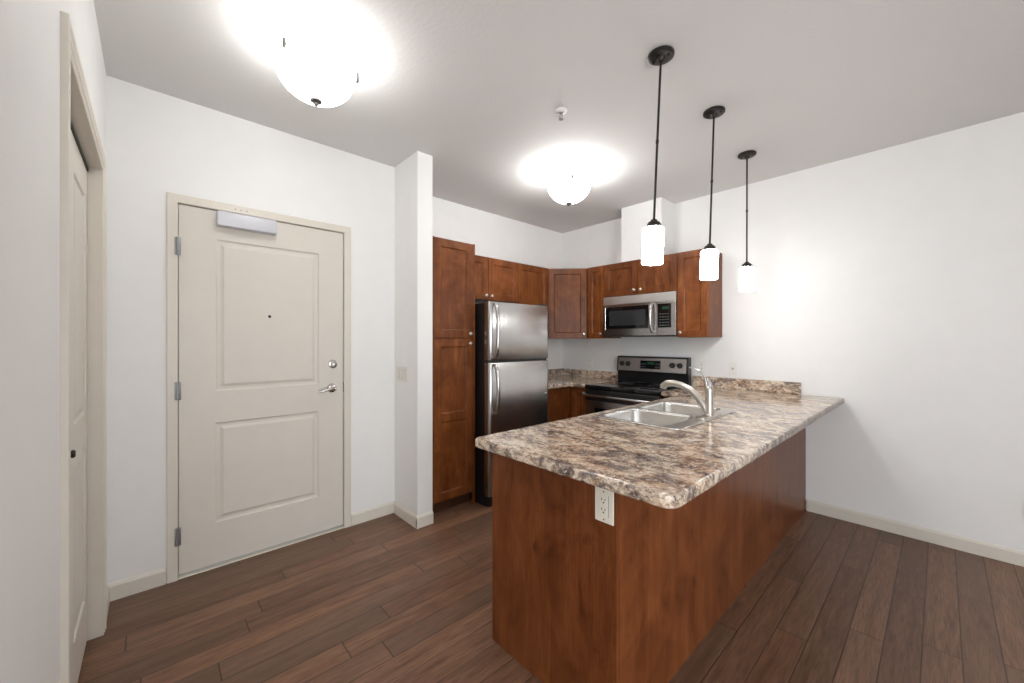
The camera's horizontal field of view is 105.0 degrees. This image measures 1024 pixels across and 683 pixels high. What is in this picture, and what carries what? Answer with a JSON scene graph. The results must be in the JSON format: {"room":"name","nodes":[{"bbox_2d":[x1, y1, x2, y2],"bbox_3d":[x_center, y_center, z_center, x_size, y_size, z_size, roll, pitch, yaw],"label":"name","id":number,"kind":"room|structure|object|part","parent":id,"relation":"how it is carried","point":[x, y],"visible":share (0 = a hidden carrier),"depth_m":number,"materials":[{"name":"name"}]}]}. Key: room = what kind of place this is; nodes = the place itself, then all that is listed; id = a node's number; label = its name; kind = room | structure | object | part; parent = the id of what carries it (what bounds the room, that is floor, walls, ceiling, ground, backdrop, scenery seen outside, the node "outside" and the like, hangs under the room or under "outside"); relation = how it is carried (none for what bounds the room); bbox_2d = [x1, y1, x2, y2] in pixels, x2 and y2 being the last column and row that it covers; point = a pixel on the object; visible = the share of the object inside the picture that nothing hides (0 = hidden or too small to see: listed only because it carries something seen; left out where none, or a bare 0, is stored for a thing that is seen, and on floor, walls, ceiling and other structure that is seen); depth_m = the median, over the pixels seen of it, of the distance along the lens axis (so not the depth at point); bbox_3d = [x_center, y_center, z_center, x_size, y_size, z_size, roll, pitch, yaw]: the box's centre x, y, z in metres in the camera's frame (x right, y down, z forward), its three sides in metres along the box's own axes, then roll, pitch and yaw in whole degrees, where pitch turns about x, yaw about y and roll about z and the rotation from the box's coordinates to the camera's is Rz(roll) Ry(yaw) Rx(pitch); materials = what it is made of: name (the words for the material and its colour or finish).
{"room":"apartment kitchen","nodes":[
{"label":"apartment kitchen","id":0,"kind":"room"},
{"bbox_2d":[0,0,105,682],"bbox_3d":[-1.339,-0.015,1.115,0.120,2.710,2.352,0,0,-42],"label":"wall","id":1,"kind":"structure","parent":0,"point":[29,29],"depth_m":0.77,"materials":[{"name":"paint"}]},
{"bbox_2d":[60,11,105,682],"bbox_3d":[-1.574,0.247,1.383,0.136,2.186,1.126,0,0,-42],"label":"door","id":2,"kind":"structure","parent":1,"relation":"in","point":[82,156],"depth_m":1.55,"materials":[{"name":"beige paint"}]},
{"bbox_3d":[-1.505,0.385,1.341,0.020,0.029,0.029,0,0,-42],"label":"knob","id":3,"kind":"part","parent":2,"relation":"part of","materials":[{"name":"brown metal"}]},
{"bbox_2d":[106,586,109,622],"bbox_3d":[-1.284,1.296,1.154,0.013,0.088,2.336,0,0,-42],"label":"baseboard","id":4,"kind":"structure","parent":1,"relation":"attached to","point":[107,587],"depth_m":1.96,"materials":[{"name":"beige paint"}]},
{"bbox_2d":[106,76,394,584],"bbox_3d":[-1.611,-0.015,2.554,1.735,2.710,0.140,0,0,-42],"label":"wall","id":5,"kind":"structure","parent":0,"point":[157,143],"depth_m":2.20,"materials":[{"name":"paint"}]},
{"bbox_2d":[106,501,393,601],"bbox_3d":[-1.502,1.296,2.551,1.579,0.088,0.013,0,0,-42],"label":"baseboard","id":6,"kind":"structure","parent":5,"relation":"attached to","point":[143,582],"depth_m":2.13,"materials":[{"name":"beige paint"}]},
{"bbox_2d":[166,192,350,583],"bbox_3d":[-1.559,0.256,2.532,1.006,2.168,0.164,0,0,-42],"label":"door","id":7,"kind":"structure","parent":5,"relation":"in","point":[258,302],"depth_m":2.45,"materials":[{"name":"beige paint"}]},
{"bbox_3d":[-1.275,0.328,2.727,0.133,0.066,0.068,0,0,-42],"label":"lever handle","id":8,"kind":"part","parent":7,"relation":"part of","materials":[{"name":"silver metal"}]},
{"bbox_2d":[395,151,432,515],"bbox_3d":[-0.905,-0.015,3.158,0.123,2.710,0.804,0,0,-42],"label":"wall","id":9,"kind":"structure","parent":0,"point":[414,175],"depth_m":2.89,"materials":[{"name":"paint"}]},
{"bbox_2d":[397,366,406,381],"bbox_3d":[-0.843,0.248,2.991,0.011,0.116,0.164,0,0,-42],"label":"light switch","id":10,"kind":"object","parent":9,"relation":"attached to","point":[401,371],"visible":1,"depth_m":2.98,"materials":[{"name":"beige plastic"}]},
{"bbox_2d":[394,501,432,528],"bbox_3d":[-0.755,1.296,2.986,0.136,0.088,0.377,0,0,-42],"label":"baseboard","id":11,"kind":"structure","parent":9,"relation":"attached to","point":[425,519],"depth_m":2.87,"materials":[{"name":"beige paint"}]},
{"bbox_2d":[433,197,561,368],"bbox_3d":[-0.254,-0.015,4.245,2.305,2.710,0.120,0,0,-42],"label":"wall","id":12,"kind":"structure","parent":0,"point":[495,236],"depth_m":4.29,"materials":[{"name":"paint"}]},
{"bbox_2d":[475,255,517,302],"bbox_3d":[-0.327,-0.599,3.849,0.774,0.407,0.359,0,0,-42],"label":"upper cabinet","id":13,"kind":"object","parent":12,"relation":"attached to","point":[496,280],"visible":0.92,"depth_m":3.81,"materials":[{"name":"brown wood"}]},
{"bbox_3d":[-0.372,-0.599,3.611,0.383,0.404,0.019,0,0,-42],"label":"door","id":14,"kind":"part","parent":13,"relation":"part of","materials":[{"name":"brown wood"}]},
{"bbox_3d":[-0.086,-0.599,3.874,0.383,0.404,0.019,0,0,-42],"label":"door","id":15,"kind":"part","parent":13,"relation":"part of","materials":[{"name":"brown wood"}]},
{"bbox_2d":[516,263,547,305],"bbox_3d":[0.130,-0.418,4.267,0.460,0.767,0.359,0,0,-42],"label":"upper cabinet","id":16,"kind":"object","parent":12,"relation":"attached to","point":[532,280],"visible":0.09,"depth_m":4.15,"materials":[{"name":"brown wood"}]},
{"bbox_2d":[548,368,617,379],"bbox_3d":[0.508,0.382,4.289,1.120,0.085,0.844,0,0,-42],"label":"backsplash","id":17,"kind":"structure","parent":12,"relation":"attached to","point":[562,371],"depth_m":4.70,"materials":[{"name":"stone"}]},
{"bbox_2d":[78,499,1023,682],"bbox_3d":[0.353,1.390,0.527,6.733,0.100,6.600,0,0,-42],"label":"floor","id":18,"kind":"structure","parent":0,"point":[384,599],"depth_m":1.93,"materials":[{"name":"laminate"}]},
{"bbox_2d":[433,236,474,512],"bbox_3d":[-0.673,0.269,3.324,0.436,2.142,0.662,0,0,-42],"label":"pantry cabinet","id":19,"kind":"object","parent":18,"relation":"on","point":[453,261],"visible":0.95,"depth_m":3.11,"materials":[{"name":"brown wood"}]},
{"bbox_3d":[-0.463,0.606,3.115,0.367,1.256,0.019,0,0,-42],"label":"door","id":20,"kind":"part","parent":19,"relation":"part of","materials":[{"name":"brown wood"}]},
{"bbox_3d":[-0.463,-0.414,3.115,0.367,0.769,0.019,0,0,-42],"label":"door","id":21,"kind":"part","parent":19,"relation":"part of","materials":[{"name":"brown wood"}]},
{"bbox_2d":[469,301,547,506],"bbox_3d":[-0.159,0.500,3.636,0.709,1.680,0.863,0,0,-42],"label":"refrigerator","id":22,"kind":"object","parent":18,"relation":"on","point":[511,339],"visible":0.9,"depth_m":3.28,"materials":[{"name":"silver metal"}]},
{"bbox_3d":[-0.124,-0.084,3.134,0.029,0.458,0.071,0,0,-42],"label":"handle","id":23,"kind":"part","parent":22,"relation":"part of","materials":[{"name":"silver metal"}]},
{"bbox_3d":[-0.124,0.386,3.133,0.029,0.418,0.073,0,0,-42],"label":"handle","id":24,"kind":"part","parent":22,"relation":"part of","materials":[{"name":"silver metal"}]},
{"bbox_3d":[0.060,0.710,3.397,0.709,1.076,0.068,0,0,-42],"label":"fridge door","id":25,"kind":"part","parent":22,"relation":"part of","materials":[{"name":"silver metal"}]},
{"bbox_3d":[0.060,-0.085,3.397,0.709,0.474,0.068,0,0,-42],"label":"freezer door","id":26,"kind":"part","parent":22,"relation":"part of","materials":[{"name":"silver metal"}]},
{"bbox_2d":[548,387,587,421],"bbox_3d":[0.512,0.903,4.292,1.104,0.873,0.840,0,0,-42],"label":"base cabinet","id":27,"kind":"object","parent":18,"relation":"on","point":[564,402],"visible":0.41,"depth_m":4.02,"materials":[{"name":"brown wood"}]},
{"bbox_3d":[0.406,0.851,3.938,0.467,0.755,0.019,0,0,-42],"label":"door","id":28,"kind":"part","parent":27,"relation":"part of","materials":[{"name":"brown wood"}]},
{"bbox_3d":[0.693,0.851,4.024,0.019,0.755,0.195,0,0,-42],"label":"door","id":29,"kind":"part","parent":27,"relation":"part of","materials":[{"name":"brown wood"}]},
{"bbox_2d":[548,368,619,388],"bbox_3d":[0.508,0.403,4.289,1.120,0.126,0.844,0,0,-42],"label":"countertop","id":30,"kind":"structure","parent":27,"relation":"on","point":[562,377],"depth_m":4.49,"materials":[{"name":"stone"}]},
{"bbox_2d":[583,355,690,414],"bbox_3d":[1.200,0.747,3.812,0.700,1.186,0.772,0,0,-42],"label":"range","id":31,"kind":"object","parent":18,"relation":"on","point":[603,396],"visible":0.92,"depth_m":3.81,"materials":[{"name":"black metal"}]},
{"bbox_3d":[0.964,0.522,3.596,0.058,0.029,0.748,0,0,-42],"label":"handle","id":32,"kind":"part","parent":31,"relation":"part of","materials":[{"name":"silver metal"}]},
{"bbox_3d":[1.000,0.788,3.629,0.040,0.633,0.760,0,0,-42],"label":"oven door","id":33,"kind":"part","parent":31,"relation":"part of","materials":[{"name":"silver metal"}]},
{"bbox_2d":[585,381,678,395],"bbox_3d":[1.198,0.445,3.810,0.585,0.038,0.772,0,0,-42],"label":"cooktop","id":34,"kind":"object","parent":31,"relation":"in","point":[634,388],"depth_m":3.71,"materials":[{"name":"black glass"}]},
{"bbox_3d":[1.406,0.239,4.001,0.018,0.137,0.736,0,0,-42],"label":"control panel","id":35,"kind":"part","parent":31,"relation":"part of","materials":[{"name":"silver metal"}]},
{"bbox_2d":[492,396,805,682],"bbox_3d":[1.043,0.903,2.532,2.701,0.874,0.881,0,0,-42],"label":"base cabinet","id":36,"kind":"object","parent":18,"relation":"on","point":[578,597],"visible":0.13,"depth_m":1.56,"materials":[{"name":"brown wood"}]},
{"bbox_3d":[0.134,0.903,1.538,0.018,0.874,0.642,0,0,-42],"label":"panel","id":37,"kind":"part","parent":36,"relation":"part of","materials":[{"name":"brown wood"}]},
{"bbox_2d":[595,486,613,525],"bbox_3d":[0.311,0.553,1.325,0.009,0.116,0.074,0,0,-42],"label":"wall outlet","id":38,"kind":"object","parent":36,"relation":"attached to","point":[604,499],"visible":0.93,"depth_m":1.32,"materials":[{"name":"beige plastic"}]},
{"bbox_2d":[599,494,607,516],"bbox_3d":[0.309,0.553,1.323,0.002,0.068,0.034,0,0,-42],"label":"receptacle","id":39,"kind":"object","parent":38,"relation":"attached to","point":[603,498],"depth_m":1.32,"materials":[{"name":"beige plastic"}]},
{"bbox_2d":[475,376,843,508],"bbox_3d":[1.091,0.397,2.418,2.789,0.138,1.116,0,0,-42],"label":"countertop","id":40,"kind":"structure","parent":36,"relation":"on","point":[659,467],"depth_m":1.65,"materials":[{"name":"stone"}]},
{"bbox_2d":[596,401,736,429],"bbox_3d":[0.926,0.515,2.313,0.820,0.194,0.490,0,0,-42],"label":"sink","id":41,"kind":"object","parent":40,"relation":"in","point":[661,414],"visible":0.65,"depth_m":2.36,"materials":[{"name":"silver metal"}]},
{"bbox_3d":[0.760,0.516,2.197,0.373,0.191,0.390,0,0,-42],"label":"bowl","id":42,"kind":"part","parent":41,"relation":"part of","materials":[{"name":"silver metal"}]},
{"bbox_3d":[1.055,0.516,2.467,0.373,0.191,0.390,0,0,-42],"label":"bowl","id":43,"kind":"part","parent":41,"relation":"part of","materials":[{"name":"silver metal"}]},
{"bbox_2d":[660,367,721,419],"bbox_3d":[1.010,0.282,2.280,0.260,0.271,0.315,0,0,-42],"label":"faucet","id":44,"kind":"object","parent":40,"relation":"on","point":[706,405],"visible":1,"depth_m":2.20,"materials":[{"name":"silver metal"}]},
{"bbox_3d":[1.002,0.316,2.289,0.041,0.176,0.289,0,0,-42],"label":"spout","id":45,"kind":"part","parent":44,"relation":"part of","materials":[{"name":"silver metal"}]},
{"bbox_3d":[1.068,0.208,2.217,0.032,0.123,0.130,0,0,-42],"label":"lever","id":46,"kind":"part","parent":44,"relation":"part of","materials":[{"name":"silver metal"}]},
{"bbox_3d":[1.097,0.414,2.185,0.260,0.007,0.058,0,0,-42],"label":"plate","id":47,"kind":"part","parent":44,"relation":"part of","materials":[{"name":"silver metal"}]},
{"bbox_3d":[1.006,0.903,1.913,1.774,0.874,0.018,0,0,-42],"label":"panel","id":48,"kind":"part","parent":36,"relation":"part of","materials":[{"name":"brown wood"}]},
{"bbox_3d":[1.995,0.903,2.821,0.907,0.874,0.016,0,0,-42],"label":"panel","id":49,"kind":"part","parent":36,"relation":"part of","materials":[{"name":"brown wood"}]},
{"bbox_2d":[94,0,1023,232],"bbox_3d":[0.353,-1.420,0.527,6.733,0.100,6.600,0,0,-42],"label":"ceiling","id":50,"kind":"structure","parent":0,"point":[476,87],"depth_m":2.04,"materials":[{"name":"white paint"}]},
{"bbox_2d":[274,34,358,106],"bbox_3d":[-0.912,-1.230,1.823,0.336,0.280,0.353,0,0,-42],"label":"ceiling light","id":51,"kind":"object","parent":50,"relation":"attached to","point":[309,69],"visible":1,"depth_m":1.74,"materials":[{"name":"glass"}]},
{"bbox_3d":[-0.935,-1.284,1.708,0.015,0.108,0.145,0,0,17],"label":"arm","id":52,"kind":"part","parent":51,"relation":"part of","materials":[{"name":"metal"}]},
{"bbox_3d":[-0.797,-1.284,1.846,0.144,0.108,0.015,0,0,-14],"label":"arm","id":53,"kind":"part","parent":51,"relation":"part of","materials":[{"name":"metal"}]},
{"bbox_2d":[555,107,566,120],"bbox_3d":[0.291,-1.344,2.331,0.072,0.052,0.072,0,0,-42],"label":"sprinkler","id":54,"kind":"object","parent":50,"relation":"attached to","point":[559,111],"visible":1,"depth_m":2.32,"materials":[{"name":"white plastic"}]},
{"bbox_2d":[548,168,589,205],"bbox_3d":[0.461,-1.230,3.171,0.349,0.280,0.344,0,0,-42],"label":"ceiling light","id":55,"kind":"object","parent":50,"relation":"attached to","point":[568,190],"visible":1,"depth_m":3.07,"materials":[{"name":"glass"}]},
{"bbox_3d":[0.459,-1.184,3.163,0.336,0.132,0.336,0,0,-42],"label":"lamp shade","id":56,"kind":"part","parent":55,"relation":"part of","materials":[{"name":"white glass"}]},
{"bbox_2d":[641,45,674,265],"bbox_3d":[0.698,-0.870,1.873,0.140,1.000,0.137,0,0,-42],"label":"pendant light","id":57,"kind":"object","parent":50,"relation":"hanging from","point":[653,233],"visible":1,"depth_m":1.85,"materials":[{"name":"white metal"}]},
{"bbox_3d":[0.672,-0.457,1.873,0.096,0.170,0.096,2,0,-42],"label":"lamp shade","id":58,"kind":"part","parent":57,"relation":"part of","materials":[{"name":"white glass"}]},
{"bbox_3d":[0.693,-0.957,1.873,0.015,0.757,0.015,2,0,-43],"label":"rod","id":59,"kind":"part","parent":57,"relation":"part of","materials":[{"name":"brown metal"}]},
{"bbox_2d":[700,106,724,279],"bbox_3d":[1.195,-0.870,2.337,0.132,1.000,0.130,0,0,-42],"label":"pendant light","id":60,"kind":"object","parent":50,"relation":"hanging from","point":[709,254],"visible":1,"depth_m":2.31,"materials":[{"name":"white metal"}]},
{"bbox_3d":[1.174,-0.456,2.337,0.096,0.170,0.096,2,0,-42],"label":"lamp shade","id":61,"kind":"part","parent":60,"relation":"part of","materials":[{"name":"white glass"}]},
{"bbox_3d":[1.190,-0.957,2.337,0.015,0.757,0.015,2,0,-43],"label":"rod","id":62,"kind":"part","parent":60,"relation":"part of","materials":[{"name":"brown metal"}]},
{"bbox_2d":[738,150,756,291],"bbox_3d":[1.717,-0.871,2.868,0.120,0.999,0.120,0,0,-42],"label":"pendant light","id":63,"kind":"object","parent":50,"relation":"hanging from","point":[746,272],"visible":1,"depth_m":2.85,"materials":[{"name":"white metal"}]},
{"bbox_3d":[1.716,-0.957,2.868,0.015,0.757,0.015,0,0,-42],"label":"rod","id":64,"kind":"part","parent":63,"relation":"part of","materials":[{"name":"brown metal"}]},
{"bbox_3d":[1.715,-0.456,2.868,0.096,0.170,0.096,0,0,-42],"label":"lamp shade","id":65,"kind":"part","parent":63,"relation":"part of","materials":[{"name":"white glass"}]},
{"bbox_2d":[622,197,673,261],"bbox_3d":[1.372,-1.088,3.976,0.271,0.564,0.429,0,0,-42],"label":"wall","id":66,"kind":"structure","parent":0,"point":[635,218],"depth_m":3.88,"materials":[{"name":"paint"}]},
{"bbox_2d":[562,112,1023,550],"bbox_3d":[2.748,-0.015,2.763,0.120,2.710,6.362,0,0,-42],"label":"wall","id":67,"kind":"structure","parent":0,"point":[889,282],"depth_m":2.78,"materials":[{"name":"paint"}]},
{"bbox_2d":[548,268,596,338],"bbox_3d":[0.621,-0.418,4.533,0.618,0.767,0.632,0,0,-42],"label":"upper cabinet","id":68,"kind":"object","parent":67,"relation":"attached to","point":[567,288],"visible":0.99,"depth_m":4.31,"materials":[{"name":"brown wood"}]},
{"bbox_2d":[587,358,592,367],"bbox_3d":[0.923,0.250,4.659,0.010,0.116,0.074,0,0,-42],"label":"wall outlet","id":69,"kind":"object","parent":67,"relation":"attached to","point":[589,360],"visible":1,"depth_m":4.65,"materials":[{"name":"white plastic"}]},
{"bbox_2d":[588,265,620,337],"bbox_3d":[1.006,-0.418,4.309,0.357,0.767,0.209,0,0,-42],"label":"upper cabinet","id":70,"kind":"object","parent":67,"relation":"attached to","point":[595,274],"visible":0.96,"depth_m":4.21,"materials":[{"name":"brown wood"}]},
{"bbox_3d":[0.901,-0.418,4.212,0.019,0.764,0.206,0,0,-42],"label":"door","id":71,"kind":"part","parent":70,"relation":"part of","materials":[{"name":"brown wood"}]},
{"bbox_2d":[604,253,676,297],"bbox_3d":[1.341,-0.632,3.943,0.357,0.340,0.780,0,0,-42],"label":"upper cabinet","id":72,"kind":"object","parent":67,"relation":"attached to","point":[629,277],"visible":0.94,"depth_m":3.83,"materials":[{"name":"brown wood"}]},
{"bbox_3d":[1.104,-0.632,3.990,0.019,0.337,0.386,0,0,-42],"label":"door","id":73,"kind":"part","parent":72,"relation":"part of","materials":[{"name":"brown wood"}]},
{"bbox_2d":[603,291,676,336],"bbox_3d":[1.321,-0.253,3.914,0.420,0.409,0.768,0,0,-42],"label":"microwave","id":74,"kind":"object","parent":72,"relation":"attached to","point":[650,314],"visible":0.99,"depth_m":3.77,"materials":[{"name":"silver metal"}]},
{"bbox_3d":[1.162,-0.215,3.888,0.031,0.314,0.590,0,0,-42],"label":"door","id":75,"kind":"part","parent":74,"relation":"part of","materials":[{"name":"silver metal"}]},
{"bbox_3d":[1.222,-0.416,3.823,0.031,0.082,0.768,0,0,-42],"label":"vent panel","id":76,"kind":"part","parent":74,"relation":"part of","materials":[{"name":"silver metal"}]},
{"bbox_3d":[1.300,-0.224,3.672,0.062,0.291,0.024,0,0,-42],"label":"handle","id":77,"kind":"part","parent":74,"relation":"part of","materials":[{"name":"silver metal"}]},
{"bbox_3d":[1.423,-0.215,3.604,0.031,0.314,0.175,0,0,-42],"label":"control panel","id":78,"kind":"part","parent":74,"relation":"part of","materials":[{"name":"silver metal"}]},
{"bbox_3d":[1.368,-0.632,3.702,0.019,0.337,0.386,0,0,-42],"label":"door","id":79,"kind":"part","parent":72,"relation":"part of","materials":[{"name":"brown wood"}]},
{"bbox_2d":[677,249,721,337],"bbox_3d":[1.696,-0.420,3.556,0.357,0.764,0.264,0,0,-42],"label":"upper cabinet","id":80,"kind":"object","parent":67,"relation":"attached to","point":[699,302],"visible":0.98,"depth_m":3.47,"materials":[{"name":"brown wood"}]},
{"bbox_3d":[1.591,-0.420,3.459,0.019,0.761,0.261,0,0,-42],"label":"door","id":81,"kind":"part","parent":80,"relation":"part of","materials":[{"name":"brown wood"}]},
{"bbox_2d":[698,360,705,372],"bbox_3d":[1.793,0.237,3.709,0.010,0.116,0.074,0,0,-42],"label":"wall outlet","id":82,"kind":"object","parent":67,"relation":"attached to","point":[701,363],"visible":0.98,"depth_m":3.70,"materials":[{"name":"white plastic"}]},
{"bbox_2d":[728,362,736,374],"bbox_3d":[1.972,0.242,3.509,0.017,0.116,0.074,0,0,-42],"label":"cable jack plate","id":83,"kind":"object","parent":67,"relation":"attached to","point":[732,366],"visible":1,"depth_m":3.51,"materials":[{"name":"white plastic"}]},
{"bbox_2d":[693,376,800,394],"bbox_3d":[2.022,0.376,3.450,0.020,0.097,0.852,0,0,-42],"label":"backsplash","id":84,"kind":"structure","parent":67,"relation":"attached to","point":[717,382],"depth_m":3.38,"materials":[{"name":"stone"}]},
{"bbox_2d":[807,499,1023,566],"bbox_3d":[3.592,1.296,1.744,0.013,0.088,3.714,0,0,-42],"label":"baseboard","id":85,"kind":"structure","parent":67,"relation":"attached to","point":[1005,554],"depth_m":2.64,"materials":[{"name":"beige paint"}]}
]}

